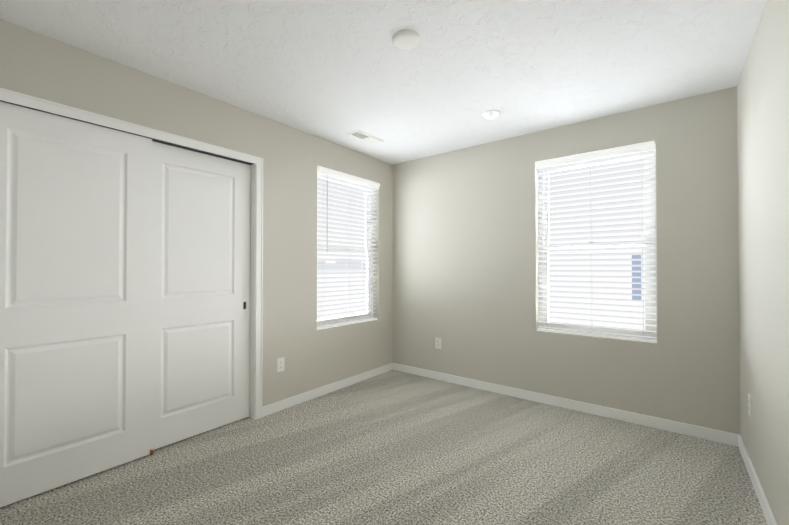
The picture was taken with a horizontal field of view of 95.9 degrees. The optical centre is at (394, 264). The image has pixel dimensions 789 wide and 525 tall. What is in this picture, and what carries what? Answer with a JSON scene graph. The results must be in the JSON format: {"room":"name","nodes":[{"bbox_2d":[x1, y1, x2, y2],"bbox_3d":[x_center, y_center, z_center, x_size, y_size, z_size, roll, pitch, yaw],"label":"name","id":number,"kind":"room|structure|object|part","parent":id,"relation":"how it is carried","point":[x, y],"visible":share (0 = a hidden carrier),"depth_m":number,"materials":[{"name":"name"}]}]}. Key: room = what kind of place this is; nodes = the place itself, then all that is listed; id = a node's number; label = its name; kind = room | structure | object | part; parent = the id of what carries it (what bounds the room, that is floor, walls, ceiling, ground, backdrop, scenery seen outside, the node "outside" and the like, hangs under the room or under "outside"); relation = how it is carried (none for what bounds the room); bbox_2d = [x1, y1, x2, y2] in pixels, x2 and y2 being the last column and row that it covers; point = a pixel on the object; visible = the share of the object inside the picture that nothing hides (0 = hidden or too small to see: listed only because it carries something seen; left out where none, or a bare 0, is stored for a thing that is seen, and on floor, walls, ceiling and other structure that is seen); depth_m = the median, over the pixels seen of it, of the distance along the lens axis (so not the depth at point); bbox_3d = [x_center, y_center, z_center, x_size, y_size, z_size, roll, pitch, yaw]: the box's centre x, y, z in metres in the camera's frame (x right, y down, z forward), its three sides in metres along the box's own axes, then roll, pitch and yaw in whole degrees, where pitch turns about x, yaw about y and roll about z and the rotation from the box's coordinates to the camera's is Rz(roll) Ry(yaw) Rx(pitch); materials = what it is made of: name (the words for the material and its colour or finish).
{"room":"empty bedroom","nodes":[
{"label":"empty bedroom","id":0,"kind":"room"},
{"bbox_2d":[0,19,392,406],"bbox_3d":[-1.267,0.012,2.755,0.140,2.440,4.150,0,-1,38],"label":"wall","id":1,"kind":"structure","parent":0,"point":[36,64],"depth_m":3.00,"materials":[{"name":"grey paint"}]},
{"bbox_2d":[0,101,151,507],"bbox_3d":[-1.814,0.200,1.997,0.035,2.024,0.765,0,-1,38],"label":"closet door","id":2,"kind":"structure","parent":1,"relation":"in","point":[75,266],"depth_m":1.98,"materials":[{"name":"white wood"}]},
{"bbox_2d":[0,100,252,164],"bbox_3d":[-1.615,-0.822,2.298,0.108,0.022,1.479,0,-1,38],"label":"track rail","id":3,"kind":"object","parent":1,"relation":"attached to","point":[195,150],"visible":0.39,"depth_m":2.39,"materials":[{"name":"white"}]},
{"bbox_2d":[0,88,262,419],"bbox_3d":[-1.562,0.180,2.246,0.017,2.093,1.605,0,-1,38],"label":"trim","id":4,"kind":"structure","parent":1,"relation":"attached to","point":[10,96],"depth_m":2.60,"materials":[{"name":"white wood"}]},
{"bbox_2d":[150,141,250,449],"bbox_3d":[-1.413,0.206,2.582,0.035,2.024,0.761,0,-1,38],"label":"closet door","id":5,"kind":"structure","parent":1,"relation":"in","point":[200,315],"depth_m":2.56,"materials":[{"name":"white wood"}]},
{"bbox_2d":[249,164,255,419],"bbox_3d":[-1.624,0.187,2.294,0.140,2.080,1.523,0,-1,38],"label":"door frame","id":6,"kind":"structure","parent":1,"relation":"attached to","point":[252,282],"depth_m":2.85,"materials":[{"name":"white wood"}]},
{"bbox_2d":[277,357,284,371],"bbox_3d":[-0.963,0.850,3.016,0.007,0.114,0.070,0,-1,38],"label":"outlet","id":7,"kind":"object","parent":1,"relation":"attached to","point":[280,364],"visible":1,"depth_m":3.01,"materials":[{"name":"white plastic"}]},
{"bbox_2d":[262,363,393,416],"bbox_3d":[-0.551,1.199,3.532,0.017,0.083,1.684,0,-1,38],"label":"baseboard","id":8,"kind":"structure","parent":1,"relation":"attached to","point":[272,408],"depth_m":3.35,"materials":[{"name":"white wood"}]},
{"bbox_2d":[317,165,379,329],"bbox_3d":[-0.503,-0.150,3.730,0.170,1.555,0.896,0,-1,38],"label":"window","id":9,"kind":"structure","parent":1,"relation":"in","point":[368,248],"depth_m":3.71,"materials":[{"name":"white plastic"}]},
{"bbox_2d":[323,175,323,236],"bbox_3d":[-0.682,-0.143,3.414,0.002,1.491,0.002,0,-1,38],"label":"blind cord","id":10,"kind":"object","parent":9,"relation":"hanging from","point":[323,175],"depth_m":3.42,"materials":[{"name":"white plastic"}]},
{"bbox_2d":[326,175,327,251],"bbox_3d":[-0.655,-0.499,3.422,0.037,0.767,0.012,0,-1,38],"label":"blind cord","id":11,"kind":"object","parent":9,"relation":"hanging from","point":[327,175],"depth_m":3.41,"materials":[{"name":"white plastic"}]},
{"bbox_2d":[346,184,346,279],"bbox_3d":[-0.503,-0.140,3.730,0.002,1.491,0.002,0,-1,38],"label":"blind cord","id":12,"kind":"object","parent":9,"relation":"hanging from","point":[346,235],"depth_m":3.73,"materials":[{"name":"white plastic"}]},
{"bbox_3d":[-0.470,-0.151,3.704,0.086,1.550,0.888,0,-1,38],"label":"left window blind rails","id":13,"kind":"part","parent":9,"relation":"part of","materials":[{"name":"white plastic"}]},
{"bbox_2d":[348,218,348,298],"bbox_3d":[-0.480,-0.140,3.717,0.002,1.491,0.002,0,-1,38],"label":"blind cord","id":14,"kind":"object","parent":9,"relation":"hanging from","point":[348,218],"depth_m":3.71,"materials":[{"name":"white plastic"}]},
{"bbox_2d":[0,370,766,524],"bbox_3d":[-0.316,1.274,2.001,3.970,0.100,4.150,0,-1,38],"label":"floor","id":15,"kind":"structure","parent":0,"point":[393,447],"depth_m":2.10,"materials":[{"name":"carpet"}]},
{"bbox_2d":[0,0,767,164],"bbox_3d":[-0.316,-1.266,2.029,3.970,0.100,4.150,0,-1,38],"label":"ceiling","id":16,"kind":"structure","parent":0,"point":[335,71],"depth_m":2.07,"materials":[{"name":"white paint"}]},
{"bbox_2d":[347,130,383,144],"bbox_3d":[-0.269,-1.194,3.366,0.150,0.015,0.360,0,-1,38],"label":"ceiling vent","id":17,"kind":"object","parent":16,"relation":"in","point":[365,137],"visible":1,"depth_m":3.34,"materials":[{"name":"white metal"}]},
{"bbox_2d":[393,30,419,48],"bbox_3d":[0.062,-1.207,1.921,0.146,0.020,0.146,0,-1,38],"label":"round cover plate","id":18,"kind":"object","parent":16,"relation":"attached to","point":[405,39],"visible":0.96,"depth_m":1.90,"materials":[{"name":"white plastic"}]},
{"bbox_2d":[483,110,499,119],"bbox_3d":[0.776,-1.188,2.856,0.136,0.038,0.136,0,-1,38],"label":"dome","id":19,"kind":"object","parent":16,"relation":"attached to","point":[491,115],"visible":1,"depth_m":2.82,"materials":[{"name":"white plastic"}]},
{"bbox_2d":[393,86,740,434],"bbox_3d":[1.196,0.019,3.378,2.980,2.440,0.140,0,-1,38],"label":"wall","id":20,"kind":"structure","parent":0,"point":[465,255],"depth_m":3.05,"materials":[{"name":"grey paint"}]},
{"bbox_2d":[435,338,440,348],"bbox_3d":[0.471,0.852,3.840,0.070,0.114,0.007,0,-1,38],"label":"outlet","id":21,"kind":"object","parent":20,"relation":"attached to","point":[437,343],"visible":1,"depth_m":3.84,"materials":[{"name":"white plastic"}]},
{"bbox_2d":[394,363,733,445],"bbox_3d":[1.133,1.197,3.318,2.940,0.083,0.013,0,-1,38],"label":"baseboard","id":22,"kind":"structure","parent":20,"relation":"attached to","point":[724,437],"depth_m":2.95,"materials":[{"name":"white wood"}]},
{"bbox_2d":[535,141,656,342],"bbox_3d":[1.668,-0.166,3.007,0.884,1.538,0.170,0,-1,38],"label":"window","id":23,"kind":"structure","parent":20,"relation":"in","point":[650,230],"depth_m":2.94,"materials":[{"name":"white plastic"}]},
{"bbox_2d":[546,264,546,309],"bbox_3d":[1.357,-0.154,3.182,0.002,1.474,0.002,0,-1,38],"label":"blind cord","id":24,"kind":"object","parent":23,"relation":"hanging from","point":[546,264],"depth_m":3.18,"materials":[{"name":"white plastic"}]},
{"bbox_2d":[547,166,547,249],"bbox_3d":[1.361,-0.505,3.159,0.012,0.759,0.037,0,-1,38],"label":"blind cord","id":25,"kind":"object","parent":23,"relation":"hanging from","point":[547,166],"depth_m":3.15,"materials":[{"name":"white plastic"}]},
{"bbox_2d":[590,162,592,333],"bbox_3d":[1.635,-0.156,2.965,0.002,1.474,0.002,0,-1,38],"label":"blind cord","id":26,"kind":"object","parent":23,"relation":"hanging from","point":[590,204],"depth_m":2.97,"materials":[{"name":"white fabric"}]},
{"bbox_3d":[1.642,-0.168,2.974,0.876,1.533,0.086,0,-1,38],"label":"back window blind rails","id":27,"kind":"part","parent":23,"relation":"part of","materials":[{"name":"white plastic"}]},
{"bbox_2d":[642,154,643,337],"bbox_3d":[1.914,-0.159,2.748,0.002,1.474,0.002,0,-1,38],"label":"blind cord","id":28,"kind":"object","parent":23,"relation":"hanging from","point":[642,154],"depth_m":2.76,"materials":[{"name":"white fabric"}]},
{"bbox_2d":[737,0,788,524],"bbox_3d":[1.195,-0.009,0.838,0.140,2.440,4.150,0,-1,38],"label":"wall","id":29,"kind":"structure","parent":0,"point":[763,148],"depth_m":1.70,"materials":[{"name":"grey paint"}]},
{"bbox_2d":[748,394,751,416],"bbox_3d":[2.080,0.825,2.086,0.007,0.114,0.070,0,-1,38],"label":"outlet","id":30,"kind":"object","parent":29,"relation":"attached to","point":[749,405],"visible":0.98,"depth_m":2.07,"materials":[{"name":"white plastic"}]},
{"bbox_2d":[734,433,776,524],"bbox_3d":[1.133,1.170,0.874,0.017,0.083,3.870,0,-1,38],"label":"baseboard","id":31,"kind":"structure","parent":29,"relation":"attached to","point":[770,519],"depth_m":1.90,"materials":[{"name":"white wood"}]},
{"label":"outside","id":32,"kind":"structure","parent":0,"visible":0},
{"bbox_2d":[317,261,365,295],"bbox_3d":[-5.135,1.995,63.580,1.000,5.802,34.334,0,-1,38],"label":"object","id":33,"kind":"object","parent":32,"point":[337,280],"depth_m":57.98,"materials":[{"name":"white"}]},
{"bbox_2d":[601,246,644,328],"bbox_3d":[18.814,1.547,27.033,4.700,5.900,5.920,0,-1,38],"label":"house","id":34,"kind":"structure","parent":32,"point":[625,314],"depth_m":25.39,"materials":[{"name":"white"}]}
]}

